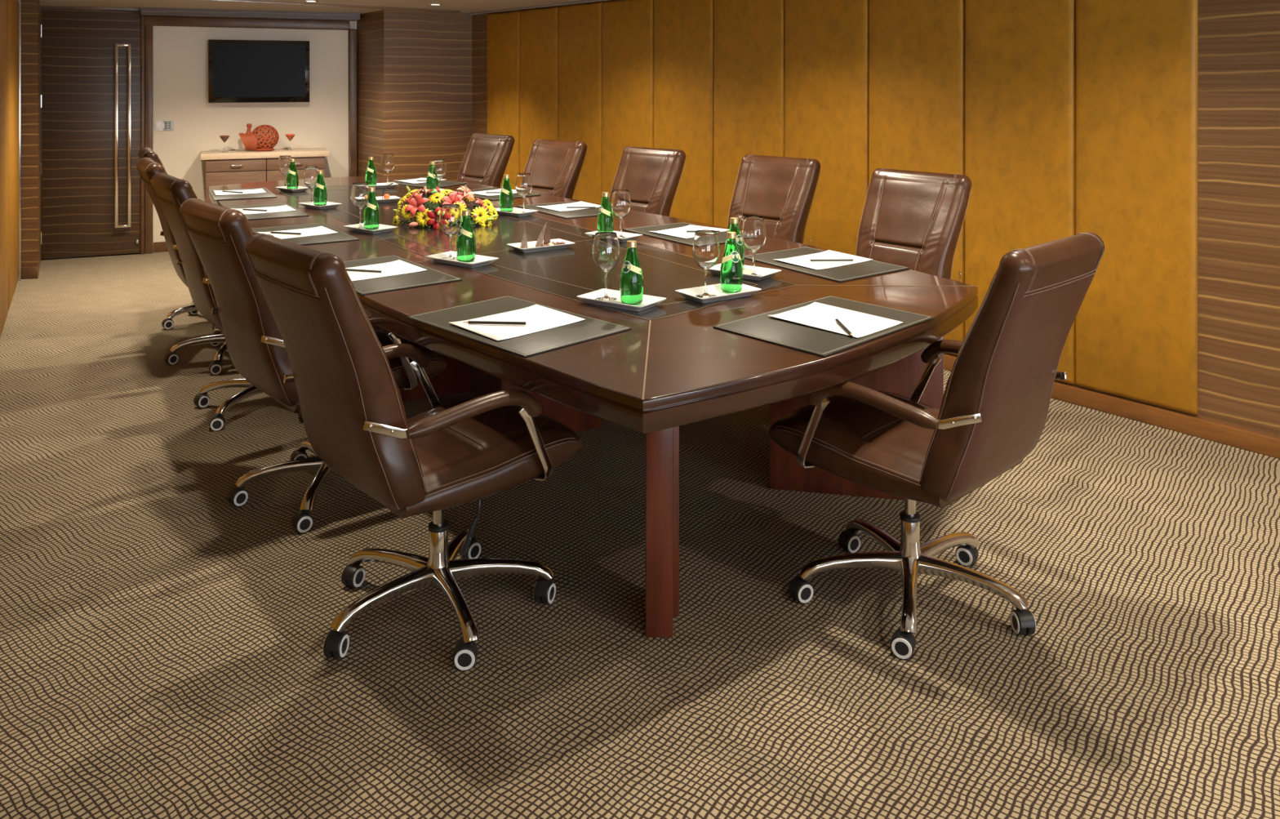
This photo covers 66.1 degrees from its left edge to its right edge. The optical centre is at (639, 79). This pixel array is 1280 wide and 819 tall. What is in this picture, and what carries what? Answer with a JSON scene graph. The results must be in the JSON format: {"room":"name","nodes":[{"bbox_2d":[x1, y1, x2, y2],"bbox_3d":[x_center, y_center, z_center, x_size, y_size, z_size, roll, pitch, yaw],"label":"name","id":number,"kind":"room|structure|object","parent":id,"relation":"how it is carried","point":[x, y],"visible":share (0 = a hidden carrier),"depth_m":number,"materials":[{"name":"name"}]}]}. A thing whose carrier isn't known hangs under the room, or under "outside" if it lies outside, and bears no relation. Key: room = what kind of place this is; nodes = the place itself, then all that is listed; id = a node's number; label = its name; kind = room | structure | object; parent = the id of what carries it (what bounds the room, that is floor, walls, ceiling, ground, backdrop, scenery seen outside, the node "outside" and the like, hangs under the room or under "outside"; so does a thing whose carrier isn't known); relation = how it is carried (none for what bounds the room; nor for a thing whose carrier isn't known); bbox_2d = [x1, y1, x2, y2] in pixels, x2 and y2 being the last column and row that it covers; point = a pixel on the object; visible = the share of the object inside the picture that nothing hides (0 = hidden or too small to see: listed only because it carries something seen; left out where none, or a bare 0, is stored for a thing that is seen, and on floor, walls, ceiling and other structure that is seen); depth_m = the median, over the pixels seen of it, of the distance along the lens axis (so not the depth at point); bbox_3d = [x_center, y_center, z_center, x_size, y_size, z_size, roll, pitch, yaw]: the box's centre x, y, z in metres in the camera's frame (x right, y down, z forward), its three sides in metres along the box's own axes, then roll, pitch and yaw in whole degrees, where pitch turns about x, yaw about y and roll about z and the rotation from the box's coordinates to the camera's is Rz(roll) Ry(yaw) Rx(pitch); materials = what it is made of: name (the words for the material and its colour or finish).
{"room":"conference room","nodes":[
{"label":"conference room","id":0,"kind":"room"},
{"bbox_2d":[0,0,19,337],"bbox_3d":[-2.148,0.235,2.847,0.152,2.470,10.800,0,0,-30],"label":"wall","id":1,"kind":"structure","parent":0,"point":[9,9],"depth_m":6.10,"materials":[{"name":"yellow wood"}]},
{"bbox_2d":[17,0,21,280],"bbox_3d":[-4.557,0.435,7.206,0.039,2.070,0.040,0,0,-30],"label":"trim","id":2,"kind":"structure","parent":1,"relation":"attached to","point":[19,1],"depth_m":7.20,"materials":[{"name":"brown wood"}]},
{"bbox_2d":[21,0,40,278],"bbox_3d":[-4.984,0.235,7.815,0.379,2.470,1.435,0,0,-30],"label":"wall","id":3,"kind":"structure","parent":0,"point":[30,9],"depth_m":7.28,"materials":[{"name":"brown wood"}]},
{"bbox_2d":[21,266,38,279],"bbox_3d":[-4.533,1.427,7.264,0.155,0.085,0.020,0,0,-13],"label":"baseboard","id":4,"kind":"structure","parent":3,"relation":"attached to","point":[27,273],"depth_m":7.26,"materials":[{"name":"brown wood"}]},
{"bbox_2d":[42,8,356,258],"bbox_3d":[-3.722,0.235,8.640,3.178,2.470,0.120,0,0,-24],"label":"wall","id":5,"kind":"structure","parent":0,"point":[180,53],"depth_m":8.62,"materials":[{"name":"beige paint"}]},
{"bbox_2d":[40,9,141,258],"bbox_3d":[-4.536,0.443,8.135,0.726,2.030,0.115,0,0,-24],"label":"door","id":6,"kind":"structure","parent":5,"relation":"in","point":[91,96],"depth_m":8.14,"materials":[{"name":"brown wood"}]},
{"bbox_2d":[40,5,145,260],"bbox_3d":[-4.551,0.424,8.177,0.777,2.092,0.105,0,0,-24],"label":"trim","id":7,"kind":"structure","parent":5,"relation":"attached to","point":[53,7],"depth_m":8.28,"materials":[{"name":"brown wood"}]},
{"bbox_2d":[154,120,164,130],"bbox_3d":[-4.099,0.393,8.402,0.085,0.085,0.014,0,0,-24],"label":"wall switch","id":8,"kind":"object","parent":5,"relation":"attached to","point":[158,125],"visible":1,"depth_m":8.39,"materials":[{"name":"white plastic"}]},
{"bbox_2d":[153,241,168,252],"bbox_3d":[-3.408,1.427,8.701,1.604,0.085,0.020,0,0,-24],"label":"baseboard","id":9,"kind":"structure","parent":5,"relation":"attached to","point":[158,246],"depth_m":8.39,"materials":[{"name":"brown wood"}]},
{"bbox_2d":[162,120,173,130],"bbox_3d":[-4.044,0.392,8.428,0.085,0.085,0.011,0,0,-23],"label":"wall switch","id":10,"kind":"object","parent":5,"relation":"attached to","point":[169,125],"visible":1,"depth_m":8.43,"materials":[{"name":"grey plastic"}]},
{"bbox_2d":[140,7,359,21],"bbox_3d":[-3.373,-0.572,8.607,1.764,0.055,0.220,0,0,-24],"label":"trim","id":11,"kind":"structure","parent":5,"relation":"attached to","point":[153,11],"depth_m":8.49,"materials":[{"name":"brown wood"}]},
{"bbox_2d":[144,16,356,253],"bbox_3d":[-3.399,0.466,8.683,1.743,2.008,0.060,0,0,-24],"label":"trim","id":12,"kind":"structure","parent":5,"relation":"attached to","point":[149,21],"depth_m":8.53,"materials":[{"name":"brown wood"}]},
{"bbox_2d":[208,39,309,102],"bbox_3d":[-3.356,-0.074,8.683,0.833,0.549,0.087,0,0,-24],"label":"television","id":13,"kind":"object","parent":5,"relation":"attached to","point":[240,71],"visible":1,"depth_m":8.63,"materials":[{"name":"black"}]},
{"bbox_2d":[39,0,582,13],"bbox_3d":[-0.037,-0.630,2.500,10.001,0.060,17.002,0,0,-38],"label":"ceiling","id":14,"kind":"structure","parent":0,"point":[464,6],"depth_m":7.77,"materials":[{"name":"beige paint"}]},
{"bbox_2d":[200,0,460,12],"bbox_3d":[-3.526,-0.592,6.973,4.986,0.020,0.035,0,0,-38],"label":"trim","id":15,"kind":"structure","parent":14,"relation":"attached to","point":[235,1],"depth_m":7.82,"materials":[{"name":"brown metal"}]},
{"bbox_2d":[356,9,471,181],"bbox_3d":[-1.950,0.235,9.106,1.300,2.470,1.174,0,0,-14],"label":"wall pier","id":16,"kind":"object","parent":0,"point":[414,68],"visible":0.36,"depth_m":8.66,"materials":[{"name":"brown wood"}]},
{"bbox_2d":[0,251,1279,818],"bbox_3d":[-0.500,1.520,3.500,17.000,0.100,15.000,0,0,0],"label":"floor","id":17,"kind":"structure","parent":0,"point":[162,637],"depth_m":2.63,"materials":[{"name":"carpet"}]},
{"bbox_2d":[137,146,216,330],"bbox_3d":[-2.587,0.939,5.973,0.816,1.062,0.639,0,0,-30],"label":"office chair","id":18,"kind":"object","parent":17,"relation":"on","point":[145,152],"visible":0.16,"depth_m":5.80,"materials":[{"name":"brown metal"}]},
{"bbox_2d":[136,157,227,374],"bbox_3d":[-2.186,0.939,5.192,0.816,1.062,0.640,0,0,-33],"label":"office chair","id":19,"kind":"object","parent":17,"relation":"on","point":[147,167],"visible":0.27,"depth_m":4.98,"materials":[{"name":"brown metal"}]},
{"bbox_2d":[149,172,303,431],"bbox_3d":[-1.701,0.939,4.385,0.816,1.062,0.646,0,0,-37],"label":"office chair","id":20,"kind":"object","parent":17,"relation":"on","point":[170,191],"visible":0.33,"depth_m":4.16,"materials":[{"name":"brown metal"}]},
{"bbox_2d":[200,147,329,203],"bbox_3d":[-3.255,1.045,8.551,1.029,0.851,0.404,0,0,-24],"label":"sideboard","id":21,"kind":"object","parent":17,"relation":"on","point":[232,166],"visible":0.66,"depth_m":8.35,"materials":[{"name":"brown wood"}]},
{"bbox_2d":[239,123,279,151],"bbox_3d":[-3.307,0.499,8.539,0.329,0.244,0.152,0,0,-24],"label":"vase","id":22,"kind":"object","parent":21,"relation":"on","point":[250,140],"visible":1,"depth_m":8.50,"materials":[{"name":"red ceramic"}]},
{"bbox_2d":[200,147,329,159],"bbox_3d":[-3.257,0.643,8.556,1.029,0.048,0.392,0,0,-24],"label":"countertop","id":23,"kind":"structure","parent":21,"relation":"on","point":[313,152],"depth_m":8.40,"materials":[{"name":"beige stone"}]},
{"bbox_2d":[178,198,446,533],"bbox_3d":[-1.144,0.939,3.484,0.816,1.062,0.650,0,0,-41],"label":"office chair","id":24,"kind":"object","parent":17,"relation":"on","point":[220,235],"visible":0.59,"depth_m":3.23,"materials":[{"name":"brown leather"}]},
{"bbox_2d":[244,233,582,670],"bbox_3d":[-0.601,0.939,2.699,0.816,1.062,0.638,0,0,-41],"label":"office chair","id":25,"kind":"object","parent":17,"relation":"on","point":[437,459],"visible":1,"depth_m":2.51,"materials":[{"name":"brown leather"}]},
{"bbox_2d":[456,133,515,187],"bbox_3d":[-1.365,0.939,7.132,0.648,1.062,0.816,0,0,45],"label":"office chair","id":26,"kind":"object","parent":17,"relation":"on","point":[486,158],"visible":0.24,"depth_m":7.25,"materials":[{"name":"brown leather"}]},
{"bbox_2d":[523,138,586,199],"bbox_3d":[-0.781,0.939,6.378,0.645,1.062,0.816,0,0,42],"label":"office chair","id":27,"kind":"object","parent":17,"relation":"on","point":[554,166],"visible":0.27,"depth_m":6.51,"materials":[{"name":"brown leather"}]},
{"bbox_2d":[208,176,977,637],"bbox_3d":[-0.854,1.094,4.924,1.975,0.752,5.478,0,0,-34],"label":"conference table","id":28,"kind":"object","parent":17,"relation":"on","point":[673,369],"visible":0.62,"depth_m":3.16,"materials":[{"name":"brown wood"}]},
{"bbox_2d":[208,187,276,200],"bbox_3d":[-2.507,0.717,6.190,0.354,0.006,0.566,0,0,-27],"label":"desk pad","id":29,"kind":"object","parent":28,"relation":"on","point":[268,193],"visible":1,"depth_m":6.07,"materials":[{"name":"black leather"}]},
{"bbox_2d":[213,188,266,195],"bbox_3d":[-2.545,0.710,6.250,0.294,0.006,0.260,0,0,-27],"label":"paper","id":30,"kind":"object","parent":29,"relation":"on","point":[258,190],"visible":0.93,"depth_m":6.23,"materials":[{"name":"white paper"}]},
{"bbox_2d":[227,203,309,220],"bbox_3d":[-2.051,0.717,5.356,0.356,0.006,0.590,0,0,-31],"label":"desk pad","id":31,"kind":"object","parent":28,"relation":"on","point":[296,213],"visible":0.56,"depth_m":5.22,"materials":[{"name":"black leather"}]},
{"bbox_2d":[230,204,296,214],"bbox_3d":[-2.059,0.710,5.378,0.298,0.006,0.256,0,0,-31],"label":"paper","id":32,"kind":"object","parent":31,"relation":"on","point":[285,207],"visible":0.86,"depth_m":5.40,"materials":[{"name":"white paper"}]},
{"bbox_2d":[275,186,309,191],"bbox_3d":[-2.244,0.707,6.362,0.208,0.023,0.140,0,0,40],"label":"serving plate","id":33,"kind":"object","parent":28,"relation":"on","point":[300,188],"visible":0.7,"depth_m":6.32,"materials":[{"name":"white ceramic"}]},
{"bbox_2d":[278,155,291,186],"bbox_3d":[-2.323,0.606,6.444,0.090,0.214,0.090,0,0,0],"label":"wine glass","id":34,"kind":"object","parent":33,"relation":"on","point":[284,162],"visible":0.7,"depth_m":6.41,"materials":[{"name":"white"}]},
{"bbox_2d":[286,158,298,189],"bbox_3d":[-2.256,0.612,6.387,0.076,0.198,0.076,0,0,-40],"label":"water bottle","id":35,"kind":"object","parent":33,"relation":"on","point":[292,178],"visible":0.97,"depth_m":6.36,"materials":[{"name":"green glass"}]},
{"bbox_2d":[251,222,359,244],"bbox_3d":[-1.573,0.717,4.566,0.362,0.006,0.597,0,0,-33],"label":"desk pad","id":36,"kind":"object","parent":28,"relation":"on","point":[340,236],"visible":0.57,"depth_m":4.49,"materials":[{"name":"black leather"}]},
{"bbox_2d":[257,226,337,239],"bbox_3d":[-1.589,0.710,4.569,0.314,0.006,0.248,0,0,-38],"label":"paper","id":37,"kind":"object","parent":36,"relation":"on","point":[319,230],"visible":0.87,"depth_m":4.59,"materials":[{"name":"white paper"}]},
{"bbox_2d":[298,201,342,208],"bbox_3d":[-1.801,0.707,5.539,0.216,0.023,0.148,0,0,40],"label":"serving plate","id":38,"kind":"object","parent":28,"relation":"on","point":[308,204],"visible":0.73,"depth_m":5.51,"materials":[{"name":"white ceramic"}]},
{"bbox_2d":[303,166,319,201],"bbox_3d":[-1.877,0.606,5.624,0.090,0.214,0.090,0,0,0],"label":"wine glass","id":39,"kind":"object","parent":38,"relation":"on","point":[310,174],"visible":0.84,"depth_m":5.59,"materials":[{"name":"white"}]},
{"bbox_2d":[312,170,327,205],"bbox_3d":[-1.810,0.612,5.567,0.076,0.198,0.076,0,0,-40],"label":"water bottle","id":40,"kind":"object","parent":38,"relation":"on","point":[320,193],"visible":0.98,"depth_m":5.54,"materials":[{"name":"green glass"}]},
{"bbox_2d":[343,222,397,234],"bbox_3d":[-1.279,0.707,4.670,0.230,0.023,0.148,0,0,38],"label":"serving plate","id":41,"kind":"object","parent":28,"relation":"on","point":[383,228],"visible":0.8,"depth_m":4.64,"materials":[{"name":"white ceramic"}]},
{"bbox_2d":[350,182,368,228],"bbox_3d":[-1.349,0.606,4.745,0.090,0.214,0.090,0,0,0],"label":"wine glass","id":42,"kind":"object","parent":41,"relation":"on","point":[359,191],"visible":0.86,"depth_m":4.71,"materials":[{"name":"clear glass"}]},
{"bbox_2d":[363,186,379,229],"bbox_3d":[-1.280,0.612,4.690,0.076,0.198,0.076,0,0,-40],"label":"water bottle","id":43,"kind":"object","parent":41,"relation":"on","point":[371,211],"visible":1,"depth_m":4.67,"materials":[{"name":"green glass"}]},
{"bbox_2d":[368,182,398,188],"bbox_3d":[-1.735,0.707,6.560,0.224,0.023,0.148,0,0,-25],"label":"serving plate","id":44,"kind":"object","parent":28,"relation":"on","point":[379,185],"visible":0.52,"depth_m":6.53,"materials":[{"name":"white ceramic"}]},
{"bbox_2d":[364,156,377,185],"bbox_3d":[-1.790,0.612,6.550,0.076,0.198,0.076,0,0,-30],"label":"water bottle","id":45,"kind":"object","parent":44,"relation":"on","point":[371,178],"visible":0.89,"depth_m":6.53,"materials":[{"name":"green glass"}]},
{"bbox_2d":[381,153,395,184],"bbox_3d":[-1.691,0.606,6.598,0.090,0.214,0.090,0,0,0],"label":"wine glass","id":46,"kind":"object","parent":44,"relation":"on","point":[388,162],"visible":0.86,"depth_m":6.57,"materials":[{"name":"clear glass"}]},
{"bbox_2d":[375,195,401,202],"bbox_3d":[-1.548,0.707,5.781,0.260,0.023,0.144,0,0,-28],"label":"plate","id":47,"kind":"object","parent":28,"relation":"on","point":[393,198],"visible":0.52,"depth_m":5.77,"materials":[{"name":"white ceramic"}]},
{"bbox_2d":[342,255,462,295],"bbox_3d":[-0.964,0.717,3.646,0.382,0.006,0.622,0,0,-37],"label":"desk pad","id":48,"kind":"object","parent":28,"relation":"on","point":[431,276],"visible":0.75,"depth_m":3.52,"materials":[{"name":"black leather"}]},
{"bbox_2d":[345,259,426,280],"bbox_3d":[-0.993,0.710,3.667,0.327,0.006,0.265,0,0,-37],"label":"paper","id":49,"kind":"object","parent":48,"relation":"on","point":[396,267],"visible":0.71,"depth_m":3.69,"materials":[{"name":"white paper"}]},
{"bbox_2d":[384,180,466,187],"bbox_3d":[-1.488,0.717,6.829,0.576,0.006,0.344,0,0,40],"label":"desk pad","id":50,"kind":"object","parent":28,"relation":"on","point":[442,183],"visible":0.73,"depth_m":6.74,"materials":[{"name":"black leather"}]},
{"bbox_2d":[398,177,445,183],"bbox_3d":[-1.548,0.710,6.955,0.262,0.006,0.320,0,0,40],"label":"paper","id":51,"kind":"object","parent":50,"relation":"on","point":[411,180],"visible":0.69,"depth_m":6.93,"materials":[{"name":"white paper"}]},
{"bbox_2d":[420,188,448,195],"bbox_3d":[-1.280,0.707,6.180,0.148,0.023,0.224,0,0,-40],"label":"serving plate","id":52,"kind":"object","parent":28,"relation":"on","point":[430,193],"visible":0.16,"depth_m":6.14,"materials":[{"name":"white ceramic"}]},
{"bbox_2d":[426,160,438,192],"bbox_3d":[-1.307,0.612,6.187,0.076,0.198,0.076,0,0,-30],"label":"water bottle","id":53,"kind":"object","parent":52,"relation":"on","point":[431,180],"visible":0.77,"depth_m":6.16,"materials":[{"name":"green glass"}]},
{"bbox_2d":[431,159,446,188],"bbox_3d":[-1.250,0.606,6.120,0.090,0.214,0.090,0,0,0],"label":"wine glass","id":54,"kind":"object","parent":52,"relation":"on","point":[438,166],"visible":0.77,"depth_m":6.09,"materials":[{"name":"white"}]},
{"bbox_2d":[392,185,498,228],"bbox_3d":[-0.974,0.641,4.921,0.506,0.228,0.376,0,0,-17],"label":"flower arrangement","id":55,"kind":"object","parent":28,"relation":"on","point":[428,216],"visible":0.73,"depth_m":4.86,"materials":[{"name":"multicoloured plant"}]},
{"bbox_2d":[425,250,498,267],"bbox_3d":[-0.700,0.707,3.859,0.270,0.023,0.148,0,0,36],"label":"serving plate","id":56,"kind":"object","parent":28,"relation":"on","point":[480,260],"visible":0.83,"depth_m":3.85,"materials":[{"name":"white ceramic"}]},
{"bbox_2d":[439,204,462,260],"bbox_3d":[-0.754,0.606,3.919,0.090,0.214,0.090,0,0,0],"label":"wine glass","id":57,"kind":"object","parent":56,"relation":"on","point":[450,217],"visible":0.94,"depth_m":3.89,"materials":[{"name":"white"}]},
{"bbox_2d":[456,209,475,262],"bbox_3d":[-0.684,0.612,3.867,0.076,0.198,0.076,0,0,-40],"label":"water bottle","id":58,"kind":"object","parent":56,"relation":"on","point":[465,242],"visible":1,"depth_m":3.84,"materials":[{"name":"green glass"}]},
{"bbox_2d":[456,187,540,200],"bbox_3d":[-0.930,0.717,6.191,0.373,0.006,0.555,0,0,-43],"label":"desk pad","id":59,"kind":"object","parent":28,"relation":"on","point":[493,197],"visible":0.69,"depth_m":6.07,"materials":[{"name":"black leather"}]},
{"bbox_2d":[472,188,516,195],"bbox_3d":[-0.913,0.710,6.232,0.243,0.006,0.312,0,0,43],"label":"paper","id":60,"kind":"object","parent":59,"relation":"on","point":[483,193],"visible":0.61,"depth_m":6.23,"materials":[{"name":"white paper"}]},
{"bbox_2d":[487,207,537,216],"bbox_3d":[-0.680,0.707,5.258,0.250,0.023,0.148,0,0,40],"label":"serving plate","id":61,"kind":"object","parent":28,"relation":"on","point":[517,211],"visible":0.58,"depth_m":5.22,"materials":[{"name":"white ceramic"}]},
{"bbox_2d":[499,174,513,212],"bbox_3d":[-0.721,0.612,5.313,0.076,0.198,0.076,0,0,-20],"label":"water bottle","id":62,"kind":"object","parent":61,"relation":"on","point":[506,197],"visible":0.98,"depth_m":5.29,"materials":[{"name":"green glass"}]},
{"bbox_2d":[515,173,532,213],"bbox_3d":[-0.617,0.606,5.225,0.090,0.214,0.090,0,0,0],"label":"wine glass","id":63,"kind":"object","parent":61,"relation":"on","point":[523,184],"visible":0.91,"depth_m":5.19,"materials":[{"name":"white"}]},
{"bbox_2d":[407,295,631,357],"bbox_3d":[-0.368,0.717,2.904,0.398,0.006,0.608,0,0,-44],"label":"desk pad","id":64,"kind":"object","parent":28,"relation":"on","point":[590,328],"visible":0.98,"depth_m":2.82,"materials":[{"name":"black leather"}]},
{"bbox_2d":[449,304,584,340],"bbox_3d":[-0.357,0.710,2.891,0.337,0.006,0.258,0,0,-44],"label":"paper","id":65,"kind":"object","parent":64,"relation":"on","point":[537,317],"visible":0.94,"depth_m":2.89,"materials":[{"name":"white paper"}]},
{"bbox_2d":[462,320,525,324],"bbox_3d":[-0.424,0.706,2.858,0.186,0.008,0.009,0,0,4],"label":"pencil","id":66,"kind":"object","parent":65,"relation":"on","point":[467,322],"visible":1,"depth_m":2.85,"materials":[{"name":"black paint"}]},
{"bbox_2d":[506,238,575,253],"bbox_3d":[-0.421,0.707,4.179,0.260,0.023,0.144,0,0,-34],"label":"plate","id":67,"kind":"object","parent":28,"relation":"on","point":[568,243],"visible":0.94,"depth_m":4.15,"materials":[{"name":"white ceramic"}]},
{"bbox_2d":[520,226,527,248],"bbox_3d":[-0.484,0.660,4.101,0.034,0.101,0.004,0,0,-19],"label":"shard","id":68,"kind":"object","parent":67,"relation":"on","point":[524,240],"visible":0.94,"depth_m":4.10},
{"bbox_2d":[534,221,547,247],"bbox_3d":[-0.418,0.656,4.154,0.054,0.110,0.004,0,0,-20],"label":"shard","id":69,"kind":"object","parent":67,"relation":"on","point":[540,241],"visible":0.91,"depth_m":4.15},
{"bbox_2d":[542,221,550,244],"bbox_3d":[-0.399,0.658,4.208,0.034,0.106,0.004,0,0,-19],"label":"shard","id":70,"kind":"object","parent":67,"relation":"on","point":[547,237],"visible":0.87,"depth_m":4.21,"materials":[{"name":"brown"}]},
{"bbox_2d":[516,200,613,218],"bbox_3d":[-0.387,0.717,5.442,0.369,0.006,0.588,0,0,-33],"label":"desk pad","id":71,"kind":"object","parent":28,"relation":"on","point":[586,212],"visible":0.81,"depth_m":5.32,"materials":[{"name":"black leather"}]},
{"bbox_2d":[536,200,600,211],"bbox_3d":[-0.388,0.710,5.526,0.356,0.006,0.247,0,0,-44],"label":"paper","id":72,"kind":"object","parent":71,"relation":"on","point":[560,207],"visible":0.93,"depth_m":5.54,"materials":[{"name":"white paper"}]},
{"bbox_2d":[584,230,642,242],"bbox_3d":[-0.119,0.707,4.441,0.236,0.023,0.140,0,0,40],"label":"serving plate","id":73,"kind":"object","parent":28,"relation":"on","point":[631,236],"visible":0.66,"depth_m":4.44,"materials":[{"name":"white ceramic"}]},
{"bbox_2d":[597,191,613,231],"bbox_3d":[-0.158,0.612,4.489,0.076,0.198,0.076,0,0,-30],"label":"water bottle","id":74,"kind":"object","parent":73,"relation":"on","point":[605,217],"visible":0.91,"depth_m":4.46,"materials":[{"name":"green glass"}]},
{"bbox_2d":[610,189,631,238],"bbox_3d":[-0.086,0.606,4.429,0.090,0.214,0.090,0,0,0],"label":"wine glass","id":75,"kind":"object","parent":73,"relation":"on","point":[620,204],"visible":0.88,"depth_m":4.40,"materials":[{"name":"white"}]},
{"bbox_2d":[576,288,666,311],"bbox_3d":[-0.060,0.707,3.147,0.256,0.023,0.150,0,0,35],"label":"serving plate","id":76,"kind":"object","parent":28,"relation":"on","point":[648,301],"visible":0.85,"depth_m":3.14,"materials":[{"name":"white ceramic"}]},
{"bbox_2d":[591,231,619,301],"bbox_3d":[-0.111,0.606,3.197,0.090,0.214,0.090,0,0,0],"label":"wine glass","id":77,"kind":"object","parent":76,"relation":"on","point":[606,247],"visible":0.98,"depth_m":3.17,"materials":[{"name":"white"}]},
{"bbox_2d":[619,240,643,305],"bbox_3d":[-0.026,0.612,3.133,0.076,0.198,0.076,0,0,38],"label":"water bottle","id":78,"kind":"object","parent":76,"relation":"on","point":[631,284],"visible":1,"depth_m":3.11,"materials":[{"name":"green glass"}]},
{"bbox_2d":[622,222,741,245],"bbox_3d":[0.231,0.717,4.582,0.376,0.006,0.589,0,0,-34],"label":"desk pad","id":79,"kind":"object","parent":28,"relation":"on","point":[722,236],"visible":0.55,"depth_m":4.58,"materials":[{"name":"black leather"}]},
{"bbox_2d":[649,224,728,238],"bbox_3d":[0.225,0.710,4.620,0.248,0.006,0.342,0,0,41],"label":"paper","id":80,"kind":"object","parent":79,"relation":"on","point":[681,232],"visible":0.8,"depth_m":4.64,"materials":[{"name":"white paper"}]},
{"bbox_2d":[675,283,761,302],"bbox_3d":[0.260,0.707,3.260,0.256,0.023,0.150,0,0,-34],"label":"serving plate","id":81,"kind":"object","parent":28,"relation":"on","point":[715,289],"visible":0.76,"depth_m":3.26,"materials":[{"name":"white ceramic"}]},
{"bbox_2d":[692,229,719,297],"bbox_3d":[0.217,0.606,3.238,0.090,0.214,0.090,0,0,0],"label":"wine glass","id":82,"kind":"object","parent":81,"relation":"on","point":[705,246],"visible":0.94,"depth_m":3.21,"materials":[{"name":"white"}]},
{"bbox_2d":[720,231,742,292],"bbox_3d":[0.308,0.612,3.313,0.076,0.198,0.076,0,0,-22],"label":"water bottle","id":83,"kind":"object","parent":81,"relation":"on","point":[731,270],"visible":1,"depth_m":3.29,"materials":[{"name":"green glass"}]},
{"bbox_2d":[707,262,781,280],"bbox_3d":[0.377,0.707,3.615,0.250,0.023,0.148,0,0,38],"label":"serving plate","id":84,"kind":"object","parent":28,"relation":"on","point":[766,273],"visible":0.7,"depth_m":3.61,"materials":[{"name":"white ceramic"}]},
{"bbox_2d":[724,217,744,271],"bbox_3d":[0.351,0.612,3.656,0.076,0.198,0.076,0,0,-40],"label":"water bottle","id":85,"kind":"object","parent":84,"relation":"on","point":[734,221],"visible":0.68,"depth_m":3.64,"materials":[{"name":"green glass"}]},
{"bbox_2d":[741,216,766,275],"bbox_3d":[0.413,0.606,3.567,0.090,0.214,0.090,0,0,0],"label":"wine glass","id":86,"kind":"object","parent":84,"relation":"on","point":[753,233],"visible":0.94,"depth_m":3.54,"materials":[{"name":"white"}]},
{"bbox_2d":[712,295,934,356],"bbox_3d":[0.553,0.717,2.904,0.582,0.006,0.434,0,0,-41],"label":"desk pad","id":87,"kind":"object","parent":28,"relation":"on","point":[762,326],"visible":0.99,"depth_m":2.82,"materials":[{"name":"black leather"}]},
{"bbox_2d":[767,302,902,337],"bbox_3d":[0.577,0.710,2.922,0.248,0.006,0.347,0,0,-41],"label":"paper","id":88,"kind":"object","parent":87,"relation":"on","point":[815,314],"visible":0.99,"depth_m":2.92,"materials":[{"name":"white paper"}]},
{"bbox_2d":[744,246,909,282],"bbox_3d":[0.710,0.717,3.852,0.403,0.006,0.595,0,0,-34],"label":"desk pad","id":89,"kind":"object","parent":28,"relation":"on","point":[869,268],"visible":0.81,"depth_m":3.75,"materials":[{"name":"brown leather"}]},
{"bbox_2d":[773,249,872,269],"bbox_3d":[0.724,0.710,3.887,0.334,0.006,0.270,0,0,-34],"label":"paper","id":90,"kind":"object","parent":89,"relation":"on","point":[804,260],"visible":0.97,"depth_m":3.89,"materials":[{"name":"white paper"}]},
{"bbox_2d":[809,258,857,261],"bbox_3d":[0.758,0.706,3.849,0.185,0.008,0.010,0,0,-2],"label":"pencil","id":91,"kind":"object","parent":90,"relation":"on","point":[813,260],"visible":1,"depth_m":3.85,"materials":[{"name":"black paint"}]},
{"bbox_2d":[608,146,685,216],"bbox_3d":[-0.172,0.939,5.658,0.638,1.062,0.816,0,0,45],"label":"office chair","id":92,"kind":"object","parent":17,"relation":"on","point":[651,176],"visible":0.27,"depth_m":5.77,"materials":[{"name":"brown leather"}]},
{"bbox_2d":[726,154,820,244],"bbox_3d":[0.496,0.939,4.991,0.644,1.062,0.816,0,0,44],"label":"office chair","id":93,"kind":"object","parent":17,"relation":"on","point":[780,190],"visible":0.25,"depth_m":5.12,"materials":[{"name":"brown leather"}]},
{"bbox_2d":[855,168,971,281],"bbox_3d":[0.983,0.939,4.163,0.816,1.062,0.644,0,0,-41],"label":"office chair","id":94,"kind":"object","parent":17,"relation":"on","point":[913,220],"visible":0.35,"depth_m":4.28,"materials":[{"name":"brown leather"}]},
{"bbox_2d":[768,231,1105,659],"bbox_3d":[0.807,0.939,2.758,0.643,1.062,0.816,0,0,-44],"label":"office chair","id":95,"kind":"object","parent":17,"relation":"on","point":[993,410],"visible":0.99,"depth_m":2.56,"materials":[{"name":"brown leather"}]},
{"bbox_2d":[471,0,1279,437],"bbox_3d":[1.796,0.185,4.794,0.149,2.570,11.140,0,0,-38],"label":"wall","id":96,"kind":"structure","parent":0,"point":[1150,128],"depth_m":4.71,"materials":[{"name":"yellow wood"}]},
{"bbox_2d":[466,0,610,15],"bbox_3d":[1.821,-0.590,4.622,0.025,0.020,10.840,0,0,-38],"label":"trim","id":97,"kind":"structure","parent":96,"relation":"attached to","point":[583,1],"depth_m":7.94,"materials":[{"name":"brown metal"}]},
{"bbox_2d":[943,353,1279,458],"bbox_3d":[1.841,1.433,4.638,0.034,0.074,10.840,0,0,-38],"label":"baseboard","id":98,"kind":"structure","parent":96,"relation":"attached to","point":[1239,437],"depth_m":4.14,"materials":[{"name":"orange wood"}]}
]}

